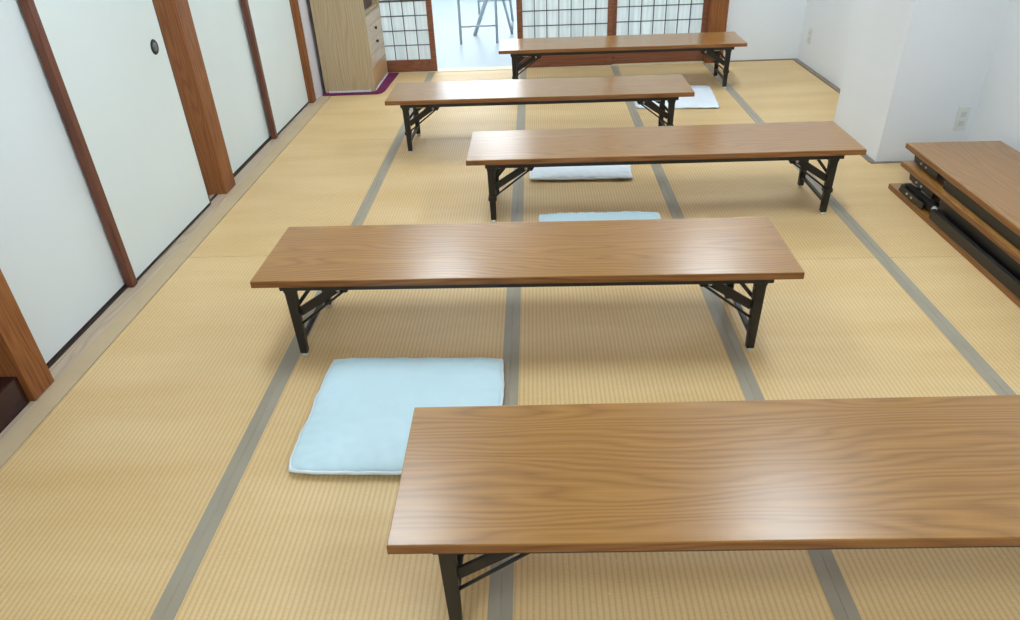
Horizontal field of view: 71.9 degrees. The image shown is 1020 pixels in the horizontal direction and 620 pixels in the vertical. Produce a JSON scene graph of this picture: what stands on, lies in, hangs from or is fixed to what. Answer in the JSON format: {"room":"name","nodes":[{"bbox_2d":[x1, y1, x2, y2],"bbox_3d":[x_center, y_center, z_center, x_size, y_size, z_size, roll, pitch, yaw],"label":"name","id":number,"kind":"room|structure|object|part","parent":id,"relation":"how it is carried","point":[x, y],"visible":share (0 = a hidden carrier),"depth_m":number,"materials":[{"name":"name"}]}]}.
{"room":"tatami meeting room","nodes":[
{"label":"tatami meeting room","id":0,"kind":"room"},
{"bbox_2d":[298,0,324,99],"bbox_3d":[-1.635,-2.848,5.228,0.198,2.380,0.884,-1,32,2],"label":"wall","id":1,"kind":"structure","parent":0,"point":[304,5],"depth_m":5.37,"materials":[{"name":"white paint"}]},
{"bbox_2d":[0,0,125,365],"bbox_3d":[-1.702,-0.701,2.291,0.022,1.787,0.710,-1,32,2],"label":"door","id":2,"kind":"structure","parent":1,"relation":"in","point":[58,262],"depth_m":2.52,"materials":[{"name":"paper"}]},
{"bbox_3d":[-1.667,0.053,2.759,0.022,0.011,0.706,-1,32,2],"label":"rail","id":3,"kind":"part","parent":2,"relation":"part of","materials":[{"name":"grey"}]},
{"bbox_2d":[18,0,210,286],"bbox_3d":[-1.650,-1.088,2.909,0.032,1.788,0.883,-1,32,2],"label":"door","id":4,"kind":"structure","parent":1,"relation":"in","point":[107,66],"depth_m":2.99,"materials":[{"name":"paper"}]},
{"bbox_3d":[-1.632,-1.209,3.229,0.004,0.068,0.068,-1,32,2],"label":"finger pull","id":5,"kind":"part","parent":4,"relation":"part of","materials":[{"name":"black"}]},
{"bbox_2d":[153,42,157,51],"bbox_3d":[-1.630,-1.209,3.229,0.001,0.042,0.042,-1,32,2],"label":"door handle","id":6,"kind":"object","parent":4,"relation":"on","point":[155,44],"depth_m":3.23,"materials":[{"name":"grey metal"}]},
{"bbox_3d":[-1.619,-0.344,3.392,0.022,0.011,0.843,-1,32,2],"label":"rail","id":7,"kind":"part","parent":4,"relation":"part of","materials":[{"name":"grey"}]},
{"bbox_2d":[29,95,325,401],"bbox_3d":[-1.552,-0.688,3.983,0.184,0.030,3.800,-1,32,2],"label":"trim","id":8,"kind":"structure","parent":1,"relation":"attached to","point":[93,332],"depth_m":3.08,"materials":[{"name":"brown wood"}]},
{"bbox_2d":[188,0,270,175],"bbox_3d":[-1.653,-1.702,3.891,0.022,1.787,0.854,-1,32,2],"label":"door","id":9,"kind":"structure","parent":1,"relation":"in","point":[220,25],"depth_m":4.12,"materials":[{"name":"paper"}]},
{"bbox_3d":[-1.618,-0.948,4.359,0.022,0.011,0.850,-1,32,2],"label":"rail","id":10,"kind":"part","parent":9,"relation":"part of","materials":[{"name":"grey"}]},
{"bbox_2d":[240,0,308,138],"bbox_3d":[-1.594,-2.121,4.559,0.032,1.788,0.855,-1,32,2],"label":"door","id":11,"kind":"structure","parent":1,"relation":"in","point":[270,26],"depth_m":4.74,"materials":[{"name":"paper"}]},
{"bbox_3d":[-1.564,-1.377,5.043,0.022,0.011,0.815,-1,32,2],"label":"rail","id":12,"kind":"part","parent":11,"relation":"part of","materials":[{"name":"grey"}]},
{"bbox_2d":[290,0,315,102],"bbox_3d":[-1.630,-2.603,4.811,0.154,2.355,0.080,-1,32,2],"label":"trim","id":13,"kind":"structure","parent":1,"relation":"attached to","point":[294,3],"depth_m":5.21,"materials":[{"name":"brown wood"}]},
{"bbox_2d":[379,0,437,72],"bbox_3d":[-1.062,-2.811,5.654,0.800,1.749,0.030,-1,32,2],"label":"door","id":14,"kind":"structure","parent":1,"relation":"in","point":[407,25],"depth_m":5.95,"materials":[{"name":"grey paper"}]},
{"bbox_3d":[-1.030,-2.112,6.091,0.708,0.099,0.024,-1,32,2],"label":"rail","id":15,"kind":"part","parent":14,"relation":"part of","materials":[{"name":"brown wood"}]},
{"bbox_2d":[431,0,516,68],"bbox_3d":[0.285,-3.346,8.187,10.000,0.120,4.760,-1,32,2],"label":"floor","id":16,"kind":"structure","parent":0,"point":[482,49],"depth_m":7.42,"materials":[{"name":"grey"}]},
{"bbox_2d":[457,0,513,44],"bbox_3d":[-0.249,-3.272,6.905,0.537,1.171,0.486,-1,32,2],"label":"metal stand","id":17,"kind":"object","parent":16,"relation":"on","point":[480,13],"visible":1,"depth_m":7.14,"materials":[{"name":"grey metal"}]},
{"bbox_3d":[-0.509,-3.170,6.764,0.025,1.152,0.126,-1,32,2],"label":"leg","id":18,"kind":"part","parent":17,"relation":"part of","materials":[{"name":"grey metal"}]},
{"bbox_3d":[-0.225,-3.170,7.074,0.441,0.818,0.039,21,39,32],"label":"leg","id":19,"kind":"part","parent":17,"relation":"part of","materials":[{"name":"grey metal"}]},
{"bbox_3d":[-0.163,-3.158,7.025,0.379,0.832,0.398,-1,32,2],"label":"brace frame","id":20,"kind":"part","parent":17,"relation":"part of","materials":[{"name":"grey metal"}]},
{"bbox_3d":[-0.148,-3.177,6.749,0.025,1.152,0.126,-1,32,2],"label":"leg","id":21,"kind":"part","parent":17,"relation":"part of","materials":[{"name":"grey metal"}]},
{"bbox_3d":[-0.083,-3.173,7.068,0.026,0.809,0.318,20,38,32],"label":"leg","id":22,"kind":"part","parent":17,"relation":"part of","materials":[{"name":"grey metal"}]},
{"bbox_2d":[0,60,1019,619],"bbox_3d":[0.119,0.057,2.746,5.200,0.121,8.000,-1,32,2],"label":"floor","id":23,"kind":"structure","parent":0,"point":[161,486],"depth_m":2.40,"materials":[{"name":"wicker"}]},
{"bbox_2d":[0,377,29,432],"bbox_3d":[-2.050,1.183,0.921,0.778,0.136,3.398,-1,32,2],"label":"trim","id":24,"kind":"structure","parent":23,"relation":"on","point":[13,399],"depth_m":2.28,"materials":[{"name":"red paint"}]},
{"bbox_2d":[0,269,53,400],"bbox_3d":[-1.705,-0.716,1.794,0.128,2.355,0.112,-1,32,2],"label":"trim","id":25,"kind":"structure","parent":23,"relation":"on","point":[21,358],"depth_m":2.30,"materials":[{"name":"brown wood"}]},
{"bbox_2d":[0,401,59,466],"bbox_3d":[-1.605,1.217,0.934,0.104,0.030,3.390,-1,32,2],"label":"trim","id":26,"kind":"structure","parent":23,"relation":"on","point":[18,418],"depth_m":2.28,"materials":[{"name":"brown wood"}]},
{"bbox_2d":[153,0,235,194],"bbox_3d":[-1.700,-1.670,3.322,0.185,2.355,0.143,-1,32,2],"label":"wooden pillar","id":27,"kind":"structure","parent":23,"relation":"on","point":[175,19],"depth_m":3.61,"materials":[{"name":"brown wood"}]},
{"bbox_2d":[322,73,398,95],"bbox_3d":[-1.229,-1.871,5.815,0.520,0.010,0.656,-1,32,2],"label":"mat","id":28,"kind":"object","parent":23,"relation":"on","point":[390,77],"visible":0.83,"depth_m":5.59,"materials":[{"name":"purple fabric"}]},
{"bbox_2d":[310,0,387,92],"bbox_3d":[-1.286,-2.626,5.364,0.412,1.750,0.601,-1,32,2],"label":"tall cabinet","id":29,"kind":"object","parent":28,"relation":"on","point":[349,37],"visible":1,"depth_m":5.43,"materials":[{"name":"brown wood"}]},
{"bbox_2d":[363,0,371,9],"bbox_3d":[-1.291,-2.455,5.465,0.330,0.225,0.440,-1,32,2],"label":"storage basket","id":30,"kind":"object","parent":29,"relation":"in","point":[367,3],"visible":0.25,"depth_m":5.50,"materials":[{"name":"brown"}]},
{"bbox_3d":[-1.089,-2.316,5.555,0.019,0.078,0.547,-1,32,2],"label":"drawer","id":31,"kind":"part","parent":29,"relation":"part of","materials":[{"name":"beige wood"}]},
{"bbox_3d":[-1.106,-2.631,5.359,0.020,1.750,0.595,-1,32,2],"label":"frame","id":32,"kind":"part","parent":29,"relation":"part of","materials":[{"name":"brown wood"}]},
{"bbox_3d":[-1.086,-2.240,5.603,0.019,0.097,0.547,-1,32,2],"label":"drawer","id":33,"kind":"part","parent":29,"relation":"part of","materials":[{"name":"beige wood"}]},
{"bbox_3d":[-1.082,-2.155,5.656,0.019,0.097,0.547,-1,32,2],"label":"drawer","id":34,"kind":"part","parent":29,"relation":"part of","materials":[{"name":"beige wood"}]},
{"bbox_3d":[-1.078,-2.071,5.708,0.019,0.094,0.547,-1,32,2],"label":"drawer","id":35,"kind":"part","parent":29,"relation":"part of","materials":[{"name":"beige wood"}]},
{"bbox_3d":[-1.073,-1.964,5.775,0.019,0.153,0.547,-1,32,2],"label":"drawer","id":36,"kind":"part","parent":29,"relation":"part of","materials":[{"name":"beige wood"}]},
{"bbox_2d":[288,357,503,474],"bbox_3d":[-0.330,0.312,2.213,0.618,0.048,0.563,-1,32,3],"label":"floor cushion","id":37,"kind":"object","parent":23,"relation":"on","point":[359,421],"visible":0.73,"depth_m":2.21,"materials":[{"name":"fabric"}]},
{"bbox_2d":[250,217,804,355],"bbox_3d":[0.052,-0.079,2.546,1.801,0.330,0.423,-1,32,3],"label":"folding table","id":38,"kind":"object","parent":23,"relation":"on","point":[719,254],"visible":1,"depth_m":2.40,"materials":[{"name":"brown wood"}]},
{"bbox_3d":[-0.742,0.039,2.458,0.036,0.262,0.030,-1,32,3],"label":"leg","id":39,"kind":"part","parent":38,"relation":"part of","materials":[{"name":"black metal"}]},
{"bbox_3d":[-0.660,-0.033,2.416,0.162,0.119,0.007,-1,32,3],"label":"folding arm","id":40,"kind":"part","parent":38,"relation":"part of","materials":[{"name":"black metal"}]},
{"bbox_3d":[-0.649,-0.007,2.424,0.179,0.139,0.009,-1,32,3],"label":"lock rod","id":41,"kind":"part","parent":38,"relation":"part of","materials":[{"name":"black metal"}]},
{"bbox_3d":[0.040,-0.089,2.319,1.630,0.022,0.020,-1,32,3],"label":"rail","id":42,"kind":"part","parent":38,"relation":"part of","materials":[{"name":"black metal"}]},
{"bbox_3d":[0.731,-0.027,2.352,0.179,0.139,0.009,-1,32,3],"label":"lock rod","id":43,"kind":"part","parent":38,"relation":"part of","materials":[{"name":"black metal"}]},
{"bbox_3d":[0.840,-0.160,2.657,0.036,0.262,0.030,-1,32,3],"label":"leg","id":44,"kind":"part","parent":38,"relation":"part of","materials":[{"name":"black metal"}]},
{"bbox_3d":[0.740,-0.053,2.343,0.162,0.119,0.007,-1,32,3],"label":"folding arm","id":45,"kind":"part","parent":38,"relation":"part of","materials":[{"name":"black metal"}]},
{"bbox_3d":[0.828,0.016,2.376,0.036,0.262,0.030,-1,32,3],"label":"leg","id":46,"kind":"part","parent":38,"relation":"part of","materials":[{"name":"black metal"}]},
{"bbox_2d":[385,74,694,152],"bbox_3d":[0.176,-1.211,4.349,1.801,0.330,0.423,-1,32,3],"label":"folding table","id":47,"kind":"object","parent":23,"relation":"on","point":[643,89],"visible":0.95,"depth_m":4.19,"materials":[{"name":"brown wood"}]},
{"bbox_3d":[-0.618,-1.093,4.262,0.036,0.262,0.030,-1,32,3],"label":"leg","id":48,"kind":"part","parent":47,"relation":"part of","materials":[{"name":"black metal"}]},
{"bbox_3d":[-0.605,-1.269,4.543,0.036,0.262,0.030,-1,32,3],"label":"leg","id":49,"kind":"part","parent":47,"relation":"part of","materials":[{"name":"black metal"}]},
{"bbox_3d":[-0.536,-1.165,4.220,0.162,0.119,0.007,-1,32,3],"label":"folding arm","id":50,"kind":"part","parent":47,"relation":"part of","materials":[{"name":"black metal"}]},
{"bbox_3d":[-0.525,-1.139,4.228,0.179,0.139,0.009,-1,32,3],"label":"lock rod","id":51,"kind":"part","parent":47,"relation":"part of","materials":[{"name":"black metal"}]},
{"bbox_3d":[0.164,-1.221,4.122,1.630,0.022,0.020,-1,32,3],"label":"rail","id":52,"kind":"part","parent":47,"relation":"part of","materials":[{"name":"black metal"}]},
{"bbox_3d":[0.855,-1.158,4.155,0.179,0.139,0.009,-1,32,3],"label":"lock rod","id":53,"kind":"part","parent":47,"relation":"part of","materials":[{"name":"black metal"}]},
{"bbox_3d":[0.864,-1.185,4.146,0.162,0.119,0.007,-1,32,3],"label":"folding arm","id":54,"kind":"part","parent":47,"relation":"part of","materials":[{"name":"black metal"}]},
{"bbox_3d":[0.964,-1.291,4.460,0.036,0.262,0.030,-1,32,3],"label":"leg","id":55,"kind":"part","parent":47,"relation":"part of","materials":[{"name":"black metal"}]},
{"bbox_3d":[0.952,-1.115,4.179,0.036,0.262,0.030,-1,32,3],"label":"leg","id":56,"kind":"part","parent":47,"relation":"part of","materials":[{"name":"black metal"}]},
{"bbox_2d":[529,165,632,179],"bbox_3d":[0.401,-0.856,4.036,0.571,0.042,0.536,0,32,4],"label":"floor cushion","id":57,"kind":"object","parent":23,"relation":"on","point":[603,171],"visible":0.37,"depth_m":3.84,"materials":[{"name":"white fabric"}]},
{"bbox_2d":[538,211,660,221],"bbox_3d":[0.420,-0.322,3.166,0.590,0.054,0.576,-1,32,3],"label":"floor cushion","id":58,"kind":"object","parent":23,"relation":"on","point":[624,215],"visible":0.2,"depth_m":3.32,"materials":[{"name":"fabric"}]},
{"bbox_2d":[499,32,747,88],"bbox_3d":[0.831,-1.889,5.387,1.801,0.330,0.423,-1,32,3],"label":"folding table","id":59,"kind":"object","parent":23,"relation":"on","point":[711,44],"visible":0.96,"depth_m":5.21,"materials":[{"name":"brown wood"}]},
{"bbox_3d":[0.035,-1.775,5.305,0.036,0.262,0.030,-1,32,3],"label":"leg","id":60,"kind":"part","parent":59,"relation":"part of","materials":[{"name":"black metal"}]},
{"label":"folding arm","id":61,"kind":"part","parent":59,"relation":"part of"},
{"bbox_3d":[0.128,-1.820,5.271,0.179,0.139,0.009,-1,32,3],"label":"lock rod","id":62,"kind":"part","parent":59,"relation":"part of","materials":[{"name":"black metal"}]},
{"bbox_3d":[0.817,-1.899,5.161,1.630,0.022,0.020,-1,32,3],"label":"rail","id":63,"kind":"part","parent":59,"relation":"part of","materials":[{"name":"black metal"}]},
{"bbox_3d":[1.508,-1.834,5.189,0.179,0.139,0.009,-1,32,3],"label":"lock rod","id":64,"kind":"part","parent":59,"relation":"part of","materials":[{"name":"black metal"}]},
{"bbox_3d":[1.517,-1.861,5.180,0.162,0.119,0.007,-1,32,3],"label":"folding arm","id":65,"kind":"part","parent":59,"relation":"part of","materials":[{"name":"black metal"}]},
{"bbox_3d":[1.619,-1.967,5.493,0.036,0.262,0.030,-1,32,3],"label":"leg","id":66,"kind":"part","parent":59,"relation":"part of","materials":[{"name":"black metal"}]},
{"bbox_3d":[1.605,-1.790,5.212,0.036,0.262,0.030,-1,32,3],"label":"leg","id":67,"kind":"part","parent":59,"relation":"part of","materials":[{"name":"black metal"}]},
{"bbox_2d":[466,121,866,222],"bbox_3d":[0.709,-0.674,3.449,1.801,0.330,0.423,-1,32,3],"label":"folding table","id":68,"kind":"object","parent":23,"relation":"on","point":[798,143],"visible":1,"depth_m":3.30,"materials":[{"name":"laminate"}]},
{"bbox_3d":[-0.084,-0.553,3.357,0.036,0.262,0.030,-1,32,3],"label":"leg","id":69,"kind":"part","parent":68,"relation":"part of","materials":[{"name":"black metal"}]},
{"bbox_3d":[-0.074,-0.729,3.638,0.036,0.262,0.030,-1,32,3],"label":"leg","id":70,"kind":"part","parent":68,"relation":"part of","materials":[{"name":"black metal"}]},
{"bbox_3d":[-0.002,-0.625,3.315,0.162,0.119,0.007,-1,32,3],"label":"folding arm","id":71,"kind":"part","parent":68,"relation":"part of","materials":[{"name":"black metal"}]},
{"bbox_3d":[0.009,-0.599,3.323,0.179,0.139,0.009,-1,32,3],"label":"lock rod","id":72,"kind":"part","parent":68,"relation":"part of","materials":[{"name":"black metal"}]},
{"bbox_3d":[0.699,-0.684,3.222,1.630,0.022,0.020,-1,32,3],"label":"rail","id":73,"kind":"part","parent":68,"relation":"part of","materials":[{"name":"black metal"}]},
{"bbox_3d":[1.496,-0.757,3.565,0.036,0.262,0.030,-1,32,3],"label":"leg","id":74,"kind":"part","parent":68,"relation":"part of","materials":[{"name":"black metal"}]},
{"bbox_3d":[1.389,-0.624,3.259,0.179,0.139,0.009,-1,32,3],"label":"lock rod","id":75,"kind":"part","parent":68,"relation":"part of","materials":[{"name":"black metal"}]},
{"bbox_3d":[1.398,-0.651,3.250,0.162,0.119,0.007,-1,32,3],"label":"folding arm","id":76,"kind":"part","parent":68,"relation":"part of","materials":[{"name":"black metal"}]},
{"bbox_3d":[1.486,-0.581,3.284,0.036,0.262,0.030,-1,32,3],"label":"leg","id":77,"kind":"part","parent":68,"relation":"part of","materials":[{"name":"black metal"}]},
{"bbox_2d":[634,85,718,108],"bbox_3d":[1.194,-1.559,5.118,0.579,0.025,0.586,2,32,7],"label":"floor cushion","id":78,"kind":"object","parent":23,"relation":"on","point":[704,97],"visible":0.41,"depth_m":4.97,"materials":[{"name":"white fabric"}]},
{"bbox_2d":[386,395,1019,619],"bbox_3d":[0.666,0.470,1.620,1.801,0.330,0.423,-1,32,2],"label":"folding table","id":79,"kind":"object","parent":23,"relation":"on","point":[498,483],"visible":1,"depth_m":1.50,"materials":[{"name":"laminate"}]},
{"bbox_3d":[-0.125,0.597,1.518,0.036,0.262,0.030,-1,32,2],"label":"leg","id":80,"kind":"part","parent":79,"relation":"part of","materials":[{"name":"black metal"}]},
{"bbox_3d":[-0.044,0.523,1.478,0.162,0.119,0.007,-1,32,2],"label":"folding arm","id":81,"kind":"part","parent":79,"relation":"part of","materials":[{"name":"black metal"}]},
{"bbox_3d":[-0.033,0.550,1.486,0.179,0.139,0.009,-1,32,2],"label":"lock rod","id":82,"kind":"part","parent":79,"relation":"part of","materials":[{"name":"black metal"}]},
{"bbox_3d":[0.657,0.460,1.393,1.630,0.022,0.020,-1,32,2],"label":"rail","id":83,"kind":"part","parent":79,"relation":"part of","materials":[{"name":"black metal"}]},
{"bbox_2d":[861,154,874,162],"bbox_3d":[2.014,-0.989,4.166,0.034,0.010,0.645,-1,32,2],"label":"trim","id":84,"kind":"structure","parent":23,"relation":"on","point":[866,157],"depth_m":3.93,"materials":[{"name":"beige wood"}]},
{"bbox_2d":[888,183,1019,307],"bbox_3d":[2.121,-0.178,2.793,0.453,0.071,1.801,-1,32,3],"label":"folding table","id":85,"kind":"object","parent":23,"relation":"on","point":[926,208],"visible":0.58,"depth_m":2.98,"materials":[{"name":"brown wood"}]},
{"bbox_3d":[1.927,-0.536,3.362,0.006,0.030,0.210,-1,32,3],"label":"folding arm","id":86,"kind":"part","parent":85,"relation":"part of","materials":[{"name":"black metal"}]},
{"bbox_3d":[1.952,-0.535,3.347,0.030,0.036,0.275,-1,32,3],"label":"leg","id":87,"kind":"part","parent":85,"relation":"part of","materials":[{"name":"black metal"}]},
{"bbox_2d":[900,161,1019,276],"bbox_3d":[2.154,-0.243,2.764,0.453,0.071,1.801,-1,32,3],"label":"folding table","id":88,"kind":"object","parent":85,"relation":"on","point":[989,238],"visible":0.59,"depth_m":2.99,"materials":[{"name":"brown wood"}]},
{"bbox_3d":[1.964,-0.584,3.345,0.006,0.030,0.210,-1,32,3],"label":"folding arm","id":89,"kind":"part","parent":88,"relation":"part of","materials":[{"name":"black metal"}]},
{"bbox_3d":[1.989,-0.573,3.336,0.030,0.036,0.275,-1,32,3],"label":"leg","id":90,"kind":"part","parent":88,"relation":"part of","materials":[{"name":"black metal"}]},
{"bbox_2d":[905,141,1019,249],"bbox_3d":[2.175,-0.333,2.767,0.453,0.071,1.801,-1,32,3],"label":"folding table","id":91,"kind":"object","parent":88,"relation":"on","point":[984,176],"visible":1,"depth_m":3.15,"materials":[{"name":"laminate"}]},
{"bbox_3d":[1.989,-0.675,3.348,0.006,0.030,0.210,-1,32,3],"label":"folding arm","id":92,"kind":"part","parent":91,"relation":"part of","materials":[{"name":"black metal"}]},
{"bbox_3d":[2.014,-0.664,3.339,0.030,0.036,0.275,-1,32,3],"label":"leg","id":93,"kind":"part","parent":91,"relation":"part of","materials":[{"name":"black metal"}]},
{"bbox_3d":[1.978,-0.321,2.785,0.053,0.046,1.540,-1,32,3],"label":"rail","id":94,"kind":"part","parent":91,"relation":"part of","materials":[{"name":"black metal"}]},
{"bbox_3d":[1.957,-0.230,2.781,0.053,0.046,1.540,-1,32,3],"label":"rail","id":95,"kind":"part","parent":88,"relation":"part of","materials":[{"name":"black metal"}]},
{"bbox_3d":[1.923,-0.185,2.796,0.053,0.046,1.540,-1,32,3],"label":"rail","id":96,"kind":"part","parent":85,"relation":"part of","materials":[{"name":"black metal"}]},
{"bbox_2d":[723,0,806,60],"bbox_3d":[2.073,-3.130,5.401,0.633,2.380,0.100,-1,32,2],"label":"wall","id":97,"kind":"structure","parent":0,"point":[771,29],"depth_m":5.83,"materials":[{"name":"paint"}]},
{"bbox_2d":[391,61,703,73],"bbox_3d":[0.173,-2.091,6.097,3.265,0.034,0.120,-1,32,2],"label":"trim","id":98,"kind":"structure","parent":97,"relation":"attached to","point":[680,62],"depth_m":6.05,"materials":[{"name":"beige wood"}]},
{"bbox_2d":[516,0,613,67],"bbox_3d":[0.438,-2.841,5.590,0.800,1.749,0.030,-1,32,2],"label":"door","id":99,"kind":"structure","parent":98,"relation":"on","point":[535,18],"depth_m":5.86,"materials":[{"name":"grey paper"}]},
{"bbox_3d":[0.471,-2.142,6.026,0.708,0.099,0.024,-1,32,2],"label":"rail","id":100,"kind":"part","parent":99,"relation":"part of","materials":[{"name":"brown wood"}]},
{"bbox_2d":[612,0,708,63],"bbox_3d":[1.224,-2.875,5.585,0.800,1.749,0.030,-1,32,2],"label":"door","id":101,"kind":"structure","parent":97,"relation":"in","point":[630,17],"depth_m":5.87,"materials":[{"name":"grey paper"}]},
{"bbox_3d":[1.257,-2.176,6.021,0.708,0.099,0.024,-1,32,2],"label":"rail","id":102,"kind":"part","parent":101,"relation":"part of","materials":[{"name":"brown wood"}]},
{"bbox_2d":[703,0,728,62],"bbox_3d":[1.681,-3.126,5.400,0.148,2.355,0.145,-1,32,2],"label":"trim","id":103,"kind":"structure","parent":97,"relation":"attached to","point":[718,9],"depth_m":5.77,"materials":[{"name":"brown wood"}]},
{"bbox_2d":[730,58,792,61],"bbox_3d":[2.105,-2.118,5.965,0.577,0.012,0.013,-1,32,2],"label":"trim","id":104,"kind":"structure","parent":97,"relation":"attached to","point":[791,58],"depth_m":5.96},
{"bbox_2d":[797,0,858,88],"bbox_3d":[2.482,-2.659,4.615,0.232,2.380,1.910,-1,32,2],"label":"wall","id":105,"kind":"structure","parent":0,"point":[831,22],"depth_m":5.31,"materials":[{"name":"paint"}]},
{"bbox_2d":[807,28,811,43],"bbox_3d":[2.416,-2.211,5.670,0.009,0.115,0.062,-1,32,2],"label":"wall outlet","id":106,"kind":"object","parent":105,"relation":"attached to","point":[810,29],"visible":1,"depth_m":5.66,"materials":[{"name":"white plastic"}]},
{"bbox_2d":[793,58,839,93],"bbox_3d":[2.390,-1.650,5.195,0.039,0.012,1.798,-1,32,2],"label":"trim","id":107,"kind":"structure","parent":105,"relation":"attached to","point":[798,61],"depth_m":5.46,"materials":[{"name":"beige wood"}]},
{"bbox_2d":[834,0,1009,161],"bbox_3d":[2.275,-1.978,3.540,0.580,2.380,0.645,-1,32,2],"label":"wall column","id":108,"kind":"structure","parent":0,"point":[911,65],"depth_m":3.70,"materials":[{"name":"paint"}]},
{"bbox_2d":[952,106,971,130],"bbox_3d":[2.411,-1.020,3.749,0.062,0.130,0.009,-1,32,2],"label":"wall outlet","id":109,"kind":"object","parent":108,"relation":"attached to","point":[963,113],"visible":1,"depth_m":3.75,"materials":[{"name":"white plastic"}]},
{"bbox_2d":[958,112,966,125],"bbox_3d":[2.411,-1.018,3.746,0.028,0.076,0.001,-1,32,2],"label":"socket","id":110,"kind":"object","parent":109,"relation":"attached to","point":[962,116],"depth_m":3.75,"materials":[{"name":"grey plastic"}]},
{"bbox_2d":[966,0,1019,151],"bbox_3d":[2.428,-0.379,0.987,0.120,2.400,5.400,-1,32,2],"label":"wall","id":111,"kind":"structure","parent":0,"point":[997,114],"depth_m":3.50,"materials":[{"name":"paint"}]},
{"bbox_2d":[870,161,900,163],"bbox_3d":[2.237,-0.817,3.874,0.489,0.009,0.019,-1,32,2],"label":"trim","id":112,"kind":"structure","parent":111,"relation":"attached to","point":[880,162],"depth_m":3.88,"materials":[{"name":"beige wood"}]}
]}

